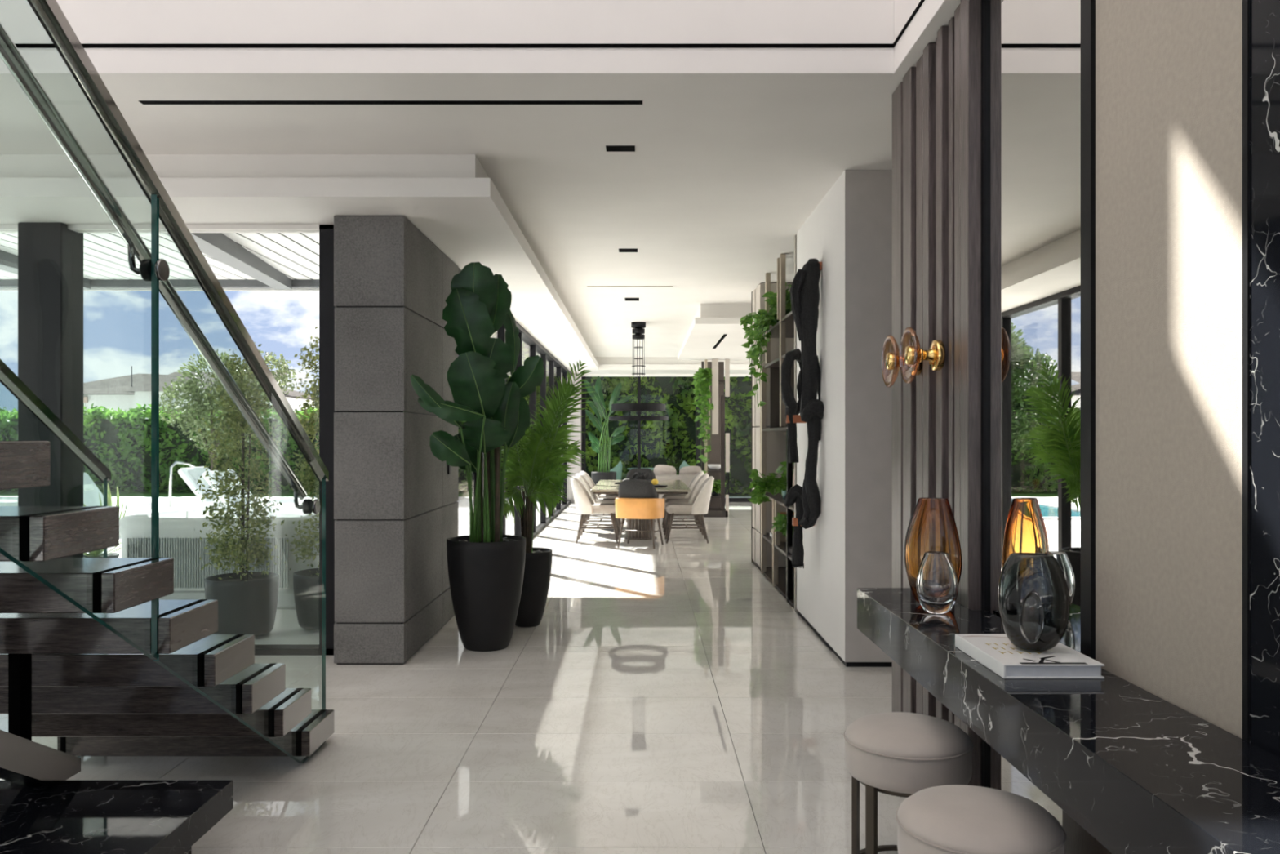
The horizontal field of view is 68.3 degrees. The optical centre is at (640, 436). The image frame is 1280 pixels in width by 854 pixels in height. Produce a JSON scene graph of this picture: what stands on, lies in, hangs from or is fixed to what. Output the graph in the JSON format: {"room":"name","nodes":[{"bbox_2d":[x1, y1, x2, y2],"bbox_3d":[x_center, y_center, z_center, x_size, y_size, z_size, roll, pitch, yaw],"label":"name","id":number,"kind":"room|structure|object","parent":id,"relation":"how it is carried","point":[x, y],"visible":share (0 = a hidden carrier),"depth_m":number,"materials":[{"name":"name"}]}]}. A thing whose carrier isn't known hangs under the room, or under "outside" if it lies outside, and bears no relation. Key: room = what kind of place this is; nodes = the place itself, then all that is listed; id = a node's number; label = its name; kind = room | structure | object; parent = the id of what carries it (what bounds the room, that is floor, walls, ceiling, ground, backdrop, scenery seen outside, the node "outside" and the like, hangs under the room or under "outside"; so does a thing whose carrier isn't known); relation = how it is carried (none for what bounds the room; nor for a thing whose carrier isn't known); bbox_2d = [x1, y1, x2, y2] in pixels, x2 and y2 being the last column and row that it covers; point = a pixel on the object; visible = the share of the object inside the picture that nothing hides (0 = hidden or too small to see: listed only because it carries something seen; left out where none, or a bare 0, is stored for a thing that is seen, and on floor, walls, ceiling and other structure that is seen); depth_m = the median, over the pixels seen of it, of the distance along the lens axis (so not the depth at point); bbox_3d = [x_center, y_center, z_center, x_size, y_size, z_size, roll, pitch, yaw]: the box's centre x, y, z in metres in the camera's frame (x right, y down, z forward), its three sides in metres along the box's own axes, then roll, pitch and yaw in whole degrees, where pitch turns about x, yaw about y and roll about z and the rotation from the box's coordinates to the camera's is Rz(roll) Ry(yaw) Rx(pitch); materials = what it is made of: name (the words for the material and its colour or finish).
{"room":"lobby","nodes":[
{"label":"lobby","id":0,"kind":"room"},
{"bbox_2d":[0,155,751,373],"bbox_3d":[0.564,-1.600,13.470,9.228,0.280,18.628,0,0,16],"label":"ceiling","id":1,"kind":"structure","parent":0,"point":[451,200],"depth_m":5.95,"materials":[{"name":"paint"}]},
{"bbox_2d":[712,333,727,348],"bbox_3d":[1.205,-1.460,14.500,0.050,0.006,2.200,0,0,0],"label":"air slot","id":2,"kind":"object","parent":1,"relation":"attached to","point":[723,336],"visible":1,"depth_m":14.31,"materials":[{"name":"black metal"}]},
{"bbox_2d":[333,215,458,664],"bbox_3d":[-1.792,0.020,7.130,0.475,2.960,1.840,0,0,0],"label":"stone pillar","id":3,"kind":"structure","parent":0,"point":[396,504],"depth_m":6.21,"materials":[{"name":"grey stone"}]},
{"bbox_2d":[448,465,451,474],"bbox_3d":[-1.548,0.230,7.640,0.012,0.140,0.080,0,0,0],"label":"wall switch","id":4,"kind":"object","parent":3,"relation":"attached to","point":[449,466],"visible":0.52,"depth_m":7.61,"materials":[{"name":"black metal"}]},
{"bbox_2d":[0,0,893,73],"bbox_3d":[-2.400,-3.421,4.610,7.600,3.359,0.180,0,0,0],"label":"ceiling","id":5,"kind":"structure","parent":0,"point":[92,21],"depth_m":4.52,"materials":[{"name":"paint"}]},
{"bbox_2d":[14,0,924,48],"bbox_3d":[-2.392,-1.871,0.262,7.216,0.017,8.524,0,0,0],"label":"trim","id":6,"kind":"structure","parent":5,"relation":"attached to","point":[18,46],"depth_m":4.51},
{"bbox_2d":[0,502,906,853],"bbox_3d":[-0.500,1.600,8.925,11.200,0.200,25.850,0,0,0],"label":"floor","id":7,"kind":"structure","parent":0,"point":[668,698],"depth_m":4.82,"materials":[{"name":"tile"}]},
{"bbox_2d":[0,779,233,853],"bbox_3d":[-2.425,1.360,2.130,1.950,0.280,2.460,0,0,0],"label":"plinth","id":8,"kind":"object","parent":7,"relation":"on","point":[70,816],"visible":1,"depth_m":3.07,"materials":[{"name":"black stone"}]},
{"bbox_2d":[0,0,333,785],"bbox_3d":[-2.084,-0.703,2.121,1.152,4.398,5.067,0,0,0],"label":"staircase","id":9,"kind":"structure","parent":7,"relation":"on","point":[92,659],"depth_m":3.20,"materials":[{"name":"brown wood"}]},
{"bbox_2d":[0,222,337,655],"bbox_3d":[-4.045,0.030,6.550,4.010,2.980,0.260,0,0,0],"label":"window","id":10,"kind":"structure","parent":7,"relation":"on","point":[51,255],"depth_m":6.49,"materials":[{"name":"black metal"}]},
{"bbox_2d":[410,262,544,651],"bbox_3d":[-1.187,0.132,6.656,0.559,2.736,1.073,0,0,41],"label":"potted plant","id":11,"kind":"object","parent":7,"relation":"on","point":[486,566],"visible":1,"depth_m":6.59,"materials":[{"name":"green plant"}]},
{"bbox_2d":[458,267,572,537],"bbox_3d":[-1.650,0.020,14.950,0.160,2.960,13.800,0,0,0],"label":"window","id":12,"kind":"structure","parent":7,"relation":"on","point":[535,347],"depth_m":14.62,"materials":[{"name":"black metal"}]},
{"bbox_2d":[501,360,595,626],"bbox_3d":[-0.795,0.451,7.587,0.925,2.099,1.235,0,0,0],"label":"areca palm","id":13,"kind":"object","parent":7,"relation":"on","point":[540,446],"visible":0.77,"depth_m":7.39,"materials":[{"name":"plant"}]},
{"bbox_2d":[566,373,581,502],"bbox_3d":[-1.595,0.020,21.730,0.450,2.960,0.220,0,0,0],"label":"wall pier","id":14,"kind":"object","parent":7,"relation":"on","point":[576,468],"visible":0.17,"depth_m":21.62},
{"bbox_2d":[569,475,618,542],"bbox_3d":[-0.667,1.037,13.620,0.698,0.933,0.622,0,0,0],"label":"dining chair","id":15,"kind":"object","parent":7,"relation":"on","point":[584,504],"visible":0.98,"depth_m":13.38,"materials":[{"name":"beige fabric"}]},
{"bbox_2d":[575,473,620,534],"bbox_3d":[-0.667,1.037,14.720,0.698,0.933,0.622,0,0,0],"label":"dining chair","id":16,"kind":"object","parent":7,"relation":"on","point":[580,477],"visible":0.48,"depth_m":14.49,"materials":[{"name":"beige fabric"}]},
{"bbox_2d":[580,471,621,527],"bbox_3d":[-0.667,1.037,15.820,0.698,0.933,0.622,0,0,0],"label":"dining chair","id":17,"kind":"object","parent":7,"relation":"on","point":[584,473],"visible":0.36,"depth_m":15.58,"materials":[{"name":"beige fabric"}]},
{"bbox_2d":[583,376,631,484],"bbox_3d":[-0.649,0.140,18.788,0.962,2.720,0.829,0,0,0],"label":"leafy plant","id":18,"kind":"object","parent":7,"relation":"on","point":[598,406],"visible":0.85,"depth_m":18.80,"materials":[{"name":"green plant"}]},
{"bbox_2d":[615,479,664,548],"bbox_3d":[-0.006,1.036,12.956,0.654,0.933,0.609,0,0,14],"label":"armchair","id":19,"kind":"object","parent":7,"relation":"on","point":[637,499],"visible":1,"depth_m":12.70,"materials":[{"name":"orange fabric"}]},
{"bbox_2d":[591,480,690,539],"bbox_3d":[0.000,1.125,15.000,1.430,0.750,3.000,0,0,0],"label":"dining table","id":20,"kind":"object","parent":7,"relation":"on","point":[602,486],"visible":0.41,"depth_m":13.82,"materials":[{"name":"stone"}]},
{"bbox_2d":[630,471,650,480],"bbox_3d":[-0.005,0.654,15.198,0.331,0.190,0.478,0,0,0],"label":"centrepiece","id":21,"kind":"object","parent":20,"relation":"on","point":[637,475],"visible":0.65,"depth_m":15.03,"materials":[{"name":"black"}]},
{"bbox_2d":[651,479,658,484],"bbox_3d":[0.220,0.702,14.750,0.110,0.094,0.110,0,0,0],"label":"lemon","id":22,"kind":"object","parent":20,"relation":"on","point":[655,482],"visible":0.91,"depth_m":14.71,"materials":[{"name":"yellow food"}]},
{"bbox_2d":[653,484,667,487],"bbox_3d":[0.280,0.737,14.200,0.260,0.024,0.260,0,0,0],"label":"dish","id":23,"kind":"object","parent":20,"relation":"on","point":[655,486],"visible":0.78,"depth_m":14.12,"materials":[{"name":"black ceramic"}]},
{"bbox_2d":[626,468,658,521],"bbox_3d":[0.000,1.036,16.974,0.654,0.933,0.609,0,0,0],"label":"armchair","id":24,"kind":"object","parent":7,"relation":"on","point":[651,476],"visible":0.19,"depth_m":17.15,"materials":[{"name":"grey fabric"}]},
{"bbox_2d":[654,475,694,509],"bbox_3d":[0.500,1.120,18.750,1.500,0.760,0.900,0,0,0],"label":"sofa","id":25,"kind":"object","parent":7,"relation":"on","point":[686,479],"visible":0.02,"depth_m":18.30,"materials":[{"name":"beige fabric"}]},
{"bbox_2d":[653,464,676,475],"bbox_3d":[0.466,0.769,18.648,0.473,0.449,0.177,0,0,0],"label":"cushion","id":26,"kind":"object","parent":25,"relation":"on","point":[659,469],"visible":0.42,"depth_m":18.57,"materials":[{"name":"beige fabric"}]},
{"bbox_2d":[679,466,701,475],"bbox_3d":[0.993,0.789,18.628,0.469,0.445,0.177,0,0,0],"label":"cushion","id":27,"kind":"object","parent":25,"relation":"on","point":[687,470],"visible":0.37,"depth_m":18.55,"materials":[{"name":"beige fabric"}]},
{"bbox_2d":[662,471,703,528],"bbox_3d":[0.707,1.037,15.820,0.698,0.933,0.622,0,0,0],"label":"dining chair","id":28,"kind":"object","parent":7,"relation":"on","point":[696,477],"visible":0.45,"depth_m":15.58,"materials":[{"name":"beige fabric"}]},
{"bbox_2d":[663,473,708,534],"bbox_3d":[0.707,1.037,14.720,0.698,0.933,0.622,0,0,0],"label":"dining chair","id":29,"kind":"object","parent":7,"relation":"on","point":[704,477],"visible":0.43,"depth_m":14.49,"materials":[{"name":"beige fabric"}]},
{"bbox_2d":[665,475,714,542],"bbox_3d":[0.707,1.037,13.620,0.698,0.933,0.622,0,0,0],"label":"dining chair","id":30,"kind":"object","parent":7,"relation":"on","point":[700,504],"visible":1,"depth_m":13.38,"materials":[{"name":"beige fabric"}]},
{"bbox_2d":[701,359,729,517],"bbox_3d":[1.406,0.021,17.965,0.509,2.957,0.630,0,0,0],"label":"divider","id":31,"kind":"object","parent":7,"relation":"on","point":[716,455],"visible":0.79,"depth_m":17.73,"materials":[{"name":"brown metal"}]},
{"bbox_2d":[690,367,713,474],"bbox_3d":[1.175,-0.158,17.726,0.423,2.313,0.654,0,0,16],"label":"trailing plant","id":32,"kind":"object","parent":31,"relation":"hanging from","point":[704,376],"visible":0.99,"depth_m":17.58,"materials":[{"name":"green plant"}]},
{"bbox_2d":[707,464,720,470],"bbox_3d":[1.414,0.576,17.980,0.300,0.109,0.300,0,0,0],"label":"bowl","id":33,"kind":"object","parent":31,"relation":"on","point":[713,467],"visible":0.89,"depth_m":17.88,"materials":[{"name":"white ceramic"}]},
{"bbox_2d":[707,469,720,471],"bbox_3d":[1.414,0.647,18.000,0.331,0.030,0.500,0,0,0],"label":"shelf","id":34,"kind":"object","parent":31,"relation":"attached to","point":[708,470],"depth_m":17.75,"materials":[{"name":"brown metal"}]},
{"bbox_2d":[711,494,720,497],"bbox_3d":[1.414,1.128,18.000,0.331,0.030,0.500,0,0,0],"label":"shelf","id":35,"kind":"object","parent":31,"relation":"attached to","point":[719,495],"depth_m":17.75,"materials":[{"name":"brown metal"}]},
{"bbox_2d":[711,479,726,495],"bbox_3d":[1.378,0.956,17.962,0.501,0.313,0.551,0,0,0],"label":"trailing plant","id":36,"kind":"object","parent":31,"relation":"on","point":[716,489],"visible":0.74,"depth_m":17.88,"materials":[{"name":"green plant"}]},
{"bbox_2d":[751,235,798,612],"bbox_3d":[1.538,-0.118,9.682,0.425,3.237,3.255,0,0,0],"label":"bookcase","id":37,"kind":"object","parent":7,"relation":"on","point":[772,557],"visible":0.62,"depth_m":10.35,"materials":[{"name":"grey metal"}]},
{"bbox_2d":[739,282,791,408],"bbox_3d":[1.325,-0.946,9.587,0.664,1.281,0.845,0,0,0],"label":"trailing plant","id":38,"kind":"object","parent":37,"relation":"on","point":[762,321],"visible":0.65,"depth_m":9.60,"materials":[{"name":"green plant"}]},
{"bbox_2d":[747,461,794,505],"bbox_3d":[1.394,0.460,9.488,0.684,0.438,0.431,0,0,32],"label":"trailing plant","id":39,"kind":"object","parent":37,"relation":"on","point":[771,484],"visible":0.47,"depth_m":9.45,"materials":[{"name":"green plant"}]},
{"bbox_2d":[771,511,794,537],"bbox_3d":[1.445,0.867,8.801,0.424,0.402,0.501,0,0,0],"label":"trailing plant","id":40,"kind":"object","parent":37,"relation":"on","point":[780,525],"visible":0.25,"depth_m":8.73,"materials":[{"name":"green plant"}]},
{"bbox_2d":[780,515,794,542],"bbox_3d":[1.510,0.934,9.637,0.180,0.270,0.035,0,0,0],"label":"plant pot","id":41,"kind":"object","parent":37,"relation":"on","point":[783,539],"visible":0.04,"depth_m":9.62,"materials":[{"name":"ceramic"}]},
{"bbox_2d":[792,469,794,486],"bbox_3d":[1.503,0.396,8.921,0.122,0.440,0.231,0,0,0],"label":"stone sculpture","id":42,"kind":"object","parent":37,"relation":"on","point":[793,469],"visible":0.04,"depth_m":8.94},
{"bbox_2d":[843,711,973,853],"bbox_3d":[0.915,1.236,3.240,0.429,0.527,0.429,0,0,0],"label":"round stool","id":43,"kind":"object","parent":7,"relation":"on","point":[895,753],"visible":0.94,"depth_m":3.11,"materials":[{"name":"beige fabric"}]},
{"bbox_2d":[844,711,972,758],"bbox_3d":[0.915,1.006,3.240,0.422,0.066,0.422,0,0,0],"label":"seat cushion","id":44,"kind":"object","parent":43,"relation":"on","point":[887,735],"depth_m":3.13,"materials":[{"name":"beige fabric"}]},
{"bbox_2d":[895,784,1066,853],"bbox_3d":[0.905,1.236,2.530,0.429,0.527,0.429,0,0,0],"label":"round stool","id":45,"kind":"object","parent":7,"relation":"on","point":[948,819],"visible":1,"depth_m":2.44,"materials":[{"name":"beige fabric"}]},
{"bbox_2d":[857,587,1279,853],"bbox_3d":[1.131,1.080,2.340,0.371,0.840,3.580,0,0,0],"label":"console","id":46,"kind":"object","parent":7,"relation":"on","point":[1129,770],"visible":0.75,"depth_m":2.12,"materials":[{"name":"black stone"}]},
{"bbox_2d":[904,497,962,603],"bbox_3d":[1.149,0.449,3.711,0.217,0.420,0.096,0,0,26],"label":"vase","id":47,"kind":"object","parent":46,"relation":"on","point":[932,526],"visible":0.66,"depth_m":3.68,"materials":[{"name":"orange glass"}]},
{"bbox_2d":[915,551,958,613],"bbox_3d":[1.109,0.545,3.533,0.150,0.228,0.110,0,0,27],"label":"vase","id":48,"kind":"object","parent":46,"relation":"on","point":[937,581],"visible":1,"depth_m":3.50,"materials":[{"name":"clear glass"}]},
{"bbox_2d":[955,633,1104,678],"bbox_3d":[1.127,0.639,2.774,0.275,0.040,0.400,0,0,0],"label":"book","id":49,"kind":"object","parent":46,"relation":"on","point":[995,651],"visible":0.84,"depth_m":2.64,"materials":[{"name":"white paper"}]},
{"bbox_2d":[997,552,1070,650],"bbox_3d":[1.137,0.479,2.744,0.176,0.278,0.155,0,0,-12],"label":"vase","id":50,"kind":"object","parent":49,"relation":"on","point":[1033,600],"visible":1,"depth_m":2.69,"materials":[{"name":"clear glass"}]},
{"bbox_2d":[1019,655,1086,663],"bbox_3d":[1.130,0.620,2.624,0.180,0.001,0.097,0,0,0],"label":"book","id":51,"kind":"object","parent":49,"relation":"on","point":[1023,659],"depth_m":2.62,"materials":[{"name":"white paper"}]},
{"bbox_2d":[0,0,959,357],"bbox_3d":[-0.450,-1.915,9.025,11.500,0.350,26.450,0,0,0],"label":"ceiling","id":52,"kind":"structure","parent":0,"point":[722,175],"depth_m":5.59,"materials":[{"name":"paint"}]},
{"bbox_2d":[137,100,642,104],"bbox_3d":[-1.295,-1.740,4.910,2.610,0.007,0.050,0,0,0],"label":"air slot","id":53,"kind":"object","parent":52,"relation":"attached to","point":[144,102],"visible":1,"depth_m":4.90,"materials":[{"name":"black metal"}]},
{"bbox_2d":[605,145,635,151],"bbox_3d":[-0.122,-1.740,5.695,0.175,0.007,0.110,0,0,0],"label":"recessed light","id":54,"kind":"object","parent":52,"relation":"in","point":[608,148],"visible":1,"depth_m":5.68,"materials":[{"name":"black metal"}]},
{"bbox_2d":[618,248,637,252],"bbox_3d":[-0.117,-1.740,8.800,0.175,0.007,0.160,0,0,0],"label":"recessed light","id":55,"kind":"object","parent":52,"relation":"in","point":[620,250],"visible":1,"depth_m":8.80,"materials":[{"name":"black metal"}]},
{"bbox_2d":[586,285,672,287],"bbox_3d":[-0.125,-1.741,10.910,0.990,0.006,0.060,0,0,0],"label":"air slot","id":56,"kind":"object","parent":52,"relation":"attached to","point":[587,286],"visible":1,"depth_m":10.91,"materials":[{"name":"beige metal"}]},
{"bbox_2d":[624,297,639,301],"bbox_3d":[-0.110,-1.740,11.925,0.180,0.007,0.250,0,0,0],"label":"recessed light","id":57,"kind":"object","parent":52,"relation":"in","point":[626,299],"visible":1,"depth_m":11.90,"materials":[{"name":"black metal"}]},
{"bbox_2d":[608,321,668,420],"bbox_3d":[-0.035,-0.998,14.360,0.910,1.485,0.910,0,0,0],"label":"pendant lamp","id":58,"kind":"object","parent":52,"relation":"hanging from","point":[638,330],"visible":1,"depth_m":14.20,"materials":[{"name":"black metal"}]},
{"bbox_2d":[446,534,525,651],"bbox_3d":[-1.104,1.111,6.750,0.560,0.777,0.560,0,0,0],"label":"pot","id":59,"kind":"object","parent":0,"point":[486,573],"depth_m":6.55,"materials":[{"name":"black ceramic"}]},
{"bbox_2d":[515,546,552,626],"bbox_3d":[-0.906,1.201,7.530,0.400,0.598,0.400,0,0,0],"label":"pot","id":60,"kind":"object","parent":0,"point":[538,561],"depth_m":7.40,"materials":[{"name":"black ceramic"}]},
{"bbox_2d":[796,170,844,661],"bbox_3d":[2.040,-0.120,8.726,1.420,3.240,5.148,0,0,0],"label":"wall","id":61,"kind":"structure","parent":0,"point":[820,584],"depth_m":6.67,"materials":[{"name":"paint"}]},
{"bbox_2d":[780,348,806,462],"bbox_3d":[1.235,-0.254,7.661,0.220,0.924,0.222,0,0,0],"label":"wall sculpture","id":62,"kind":"object","parent":61,"relation":"attached to","point":[792,409],"visible":0.91,"depth_m":7.57,"materials":[{"name":"black"}]},
{"bbox_2d":[784,484,814,568],"bbox_3d":[1.215,0.688,7.248,0.228,0.652,0.120,0,0,0],"label":"wall sculpture","id":63,"kind":"object","parent":61,"relation":"attached to","point":[794,494],"visible":0.8,"depth_m":7.22,"materials":[{"name":"black"}]},
{"bbox_2d":[790,258,824,528],"bbox_3d":[1.260,-0.314,6.938,0.341,1.988,0.205,0,0,-7],"label":"wall sculpture","id":64,"kind":"object","parent":61,"relation":"attached to","point":[805,289],"visible":0.87,"depth_m":6.91,"materials":[{"name":"ceramic"}]},
{"bbox_2d":[798,610,892,666],"bbox_3d":[2.021,1.482,7.107,1.358,0.035,1.885,0,0,0],"label":"baseboard","id":65,"kind":"structure","parent":61,"relation":"attached to","point":[846,664],"depth_m":6.17,"materials":[{"name":"black metal"}]},
{"bbox_2d":[844,169,892,662],"bbox_3d":[2.015,-0.137,6.151,1.369,3.203,0.005,0,0,0],"label":"wall","id":66,"kind":"structure","parent":0,"point":[868,193],"depth_m":6.15,"materials":[{"name":"white paint"}]},
{"bbox_2d":[893,0,945,73],"bbox_3d":[1.306,-3.421,0.160,0.188,3.359,8.720,0,0,0],"label":"ceiling","id":67,"kind":"structure","parent":0,"point":[903,9],"depth_m":4.27,"materials":[{"name":"paint"}]},
{"bbox_3d":[1.421,-0.119,0.275,0.157,3.239,8.950,0,0,0],"label":"wall","id":68,"kind":"structure","parent":0,"visible":0},
{"bbox_2d":[892,0,987,786],"bbox_3d":[1.302,-0.119,4.210,0.075,3.238,1.180,0,0,0],"label":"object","id":69,"kind":"object","parent":68,"relation":"attached to","point":[940,106],"visible":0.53,"depth_m":3.98,"materials":[{"name":"brown wood"}]},
{"bbox_2d":[881,334,923,387],"bbox_3d":[1.201,-0.347,4.325,0.148,0.240,0.240,0,0,0],"label":"wall sconce","id":70,"kind":"object","parent":69,"relation":"attached to","point":[893,360],"visible":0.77,"depth_m":4.30,"materials":[{"name":"gold metal"}]},
{"bbox_2d":[899,327,945,383],"bbox_3d":[1.201,-0.347,4.015,0.148,0.240,0.240,0,0,0],"label":"wall sconce","id":71,"kind":"object","parent":69,"relation":"attached to","point":[935,355],"visible":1,"depth_m":3.99,"materials":[{"name":"gold metal"}]},
{"bbox_2d":[987,0,1095,826],"bbox_3d":[1.330,-0.119,3.208,0.024,3.238,0.885,0,0,0],"label":"wall mirror","id":72,"kind":"object","parent":68,"relation":"attached to","point":[1042,53],"visible":0.8,"depth_m":3.13,"materials":[{"name":"black mirror"}]},
{"bbox_2d":[1095,0,1249,742],"bbox_3d":[1.333,-0.119,2.412,0.018,3.238,0.703,0,0,0],"label":"panel","id":73,"kind":"object","parent":68,"relation":"attached to","point":[1172,77],"visible":0.92,"depth_m":2.37,"materials":[{"name":"beige paint"}]},
{"bbox_2d":[1249,0,1279,757],"bbox_3d":[1.335,-0.119,-0.920,0.013,3.238,5.960,0,0,0],"label":"wall","id":74,"kind":"structure","parent":68,"relation":"attached to","point":[1264,15],"depth_m":2.01,"materials":[{"name":"black stone"}]},
{"label":"outside","id":75,"kind":"structure","parent":0,"visible":0},
{"bbox_2d":[0,491,751,496],"bbox_3d":[-20.000,1.675,25.850,80.000,0.250,3.300,0,0,0],"label":"lawn","id":76,"kind":"structure","parent":75,"point":[4,493],"depth_m":25.51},
{"bbox_2d":[0,402,472,493],"bbox_3d":[-15.306,0.309,26.460,21.606,2.602,1.684,0,0,0],"label":"hedge","id":77,"kind":"object","parent":76,"relation":"on","point":[122,442],"visible":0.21,"depth_m":26.10,"materials":[{"name":"green plant"}]},
{"bbox_2d":[490,331,751,502],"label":"window","id":78,"kind":"structure","parent":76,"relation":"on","point":[672,442],"depth_m":24.72,"materials":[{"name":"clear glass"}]},
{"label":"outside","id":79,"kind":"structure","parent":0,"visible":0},
{"bbox_2d":[87,496,751,644],"bbox_3d":[-14.000,1.640,5.100,52.000,0.220,38.200,0,0,0],"label":"terrace","id":80,"kind":"object","parent":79,"point":[286,629],"depth_m":15.22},
{"bbox_2d":[0,495,17,501],"bbox_3d":[-8.675,1.140,12.075,1.850,0.720,0.950,0,0,0],"label":"lounge sofa","id":81,"kind":"object","parent":80,"relation":"on","point":[2,497],"visible":0.02,"depth_m":12.34,"materials":[{"name":"white fabric"}]},
{"bbox_2d":[0,499,17,506],"bbox_3d":[-8.200,0.965,12.130,0.430,0.323,0.290,0,0,0],"label":"cushion","id":82,"kind":"object","parent":81,"relation":"on","point":[2,502],"visible":0.32,"depth_m":12.05,"materials":[{"name":"white fabric"}]},
{"bbox_2d":[83,482,127,557],"bbox_3d":[-5.580,0.985,9.592,0.883,1.031,1.079,0,0,0],"label":"agave plant","id":83,"kind":"object","parent":80,"relation":"on","point":[97,553],"visible":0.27,"depth_m":9.67,"materials":[{"name":"green plant"}]},
{"bbox_2d":[111,501,151,509],"bbox_3d":[-9.623,1.050,16.606,1.949,0.961,0.760,0,0,15],"label":"sun lounger","id":84,"kind":"object","parent":80,"relation":"on","point":[141,505],"visible":0.03,"depth_m":16.40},
{"bbox_2d":[83,472,182,519],"bbox_3d":[-8.323,1.050,14.906,1.949,0.961,0.760,0,0,15],"label":"sun lounger","id":85,"kind":"object","parent":80,"relation":"on","point":[91,491],"visible":0.19,"depth_m":15.05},
{"bbox_2d":[83,472,95,490],"bbox_3d":[-9.033,0.712,15.097,0.271,0.287,0.560,0,0,15],"label":"pillow","id":86,"kind":"object","parent":85,"relation":"on","point":[88,484],"depth_m":15.22,"materials":[{"name":"white fabric"}]},
{"bbox_2d":[0,232,319,290],"bbox_3d":[-5.425,-0.255,9.195,7.150,3.570,4.890,0,0,0],"label":"pergola roof","id":87,"kind":"structure","parent":80,"relation":"on","point":[239,261],"depth_m":10.08,"materials":[{"name":"grey metal"}]},
{"bbox_2d":[168,461,197,507],"bbox_3d":[-9.826,1.023,20.744,0.212,1.019,1.572,0,0,6],"label":"pool handrail","id":88,"kind":"object","parent":80,"relation":"on","point":[175,463],"visible":0.63,"depth_m":19.98,"materials":[{"name":"metal"}]},
{"bbox_2d":[119,514,319,608],"bbox_3d":[-3.820,1.125,8.735,1.810,0.810,0.880,0,0,0],"label":"outdoor sofa","id":89,"kind":"object","parent":80,"relation":"on","point":[179,540],"visible":0.47,"depth_m":8.33,"materials":[{"name":"white fabric"}]},
{"bbox_2d":[159,348,296,471],"bbox_3d":[-9.633,-0.284,21.991,3.130,3.584,1.701,0,0,0],"label":"tree","id":90,"kind":"object","parent":80,"relation":"on","point":[201,407],"visible":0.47,"depth_m":21.74,"materials":[{"name":"green plant"}]},
{"bbox_2d":[177,466,293,517],"bbox_3d":[-7.624,1.050,17.804,1.949,0.961,0.760,0,0,10],"label":"sun lounger","id":91,"kind":"object","parent":80,"relation":"on","point":[190,475],"visible":0.49,"depth_m":17.59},
{"bbox_2d":[186,466,210,482],"bbox_3d":[-8.348,0.712,17.932,0.271,0.287,0.560,0,0,10],"label":"pillow","id":92,"kind":"object","parent":91,"relation":"on","point":[194,473],"depth_m":17.71,"materials":[{"name":"white fabric"}]},
{"bbox_2d":[193,342,288,635],"bbox_3d":[-3.084,0.381,7.261,0.691,2.237,0.731,0,0,-13],"label":"potted shrub","id":93,"kind":"object","parent":80,"relation":"on","point":[247,601],"visible":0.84,"depth_m":7.16,"materials":[{"name":"green plant"}]},
{"bbox_2d":[204,571,279,635],"bbox_3d":[-3.060,1.286,7.250,0.530,0.429,0.530,0,0,0],"label":"pot","id":94,"kind":"object","parent":93,"relation":"on","point":[247,604],"depth_m":7.05,"materials":[{"name":"concrete"}]},
{"bbox_2d":[202,469,315,517],"bbox_3d":[-6.424,1.050,16.204,1.949,0.961,0.760,0,0,10],"label":"sun lounger","id":95,"kind":"object","parent":80,"relation":"on","point":[287,509],"visible":0.22,"depth_m":15.92,"materials":[{"name":"white fabric"}]},
{"bbox_2d":[212,469,241,486],"bbox_3d":[-7.147,0.712,16.332,0.271,0.287,0.560,0,0,10],"label":"pillow","id":96,"kind":"object","parent":95,"relation":"on","point":[213,473],"depth_m":16.13,"materials":[{"name":"white fabric"}]},
{"bbox_2d":[279,326,319,629],"bbox_3d":[-2.461,0.310,7.510,0.769,2.380,0.660,0,0,40],"label":"potted shrub","id":97,"kind":"object","parent":80,"relation":"on","point":[305,582],"visible":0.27,"depth_m":7.43,"materials":[{"name":"green plant"}]},
{"bbox_2d":[293,568,319,629],"bbox_3d":[-2.500,1.288,7.550,0.530,0.424,0.530,0,0,0],"label":"pot","id":98,"kind":"object","parent":97,"relation":"on","point":[305,582],"depth_m":7.32,"materials":[{"name":"concrete"}]},
{"bbox_2d":[609,461,622,479],"bbox_3d":[-0.736,1.056,22.992,0.572,0.952,0.605,0,0,30],"label":"garden chair","id":99,"kind":"object","parent":80,"relation":"on","point":[618,468],"visible":0.23,"depth_m":22.81,"materials":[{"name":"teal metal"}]},
{"bbox_2d":[627,467,653,470],"bbox_3d":[0.100,1.150,23.200,0.860,0.760,0.860,0,0,0],"label":"garden table","id":100,"kind":"object","parent":80,"relation":"on","point":[651,468],"visible":0.22,"depth_m":23.28,"materials":[{"name":"grey metal"}]},
{"bbox_2d":[679,460,689,471],"bbox_3d":[1.240,1.056,23.288,0.605,0.952,0.572,0,0,40],"label":"garden chair","id":101,"kind":"object","parent":80,"relation":"on","point":[684,464],"visible":0.05,"depth_m":23.08,"materials":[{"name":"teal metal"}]},
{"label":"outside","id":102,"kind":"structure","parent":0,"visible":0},
{"bbox_3d":[-20.000,1.675,53.750,100.000,0.250,52.500,0,0,0],"label":"yard","id":103,"kind":"structure","parent":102,"visible":0},
{"bbox_2d":[83,365,319,418],"bbox_3d":[-18.488,-0.638,39.100,9.437,4.276,9.000,0,0,0],"label":"house","id":104,"kind":"structure","parent":103,"relation":"on","point":[124,392],"depth_m":36.00,"materials":[{"name":"paint"}]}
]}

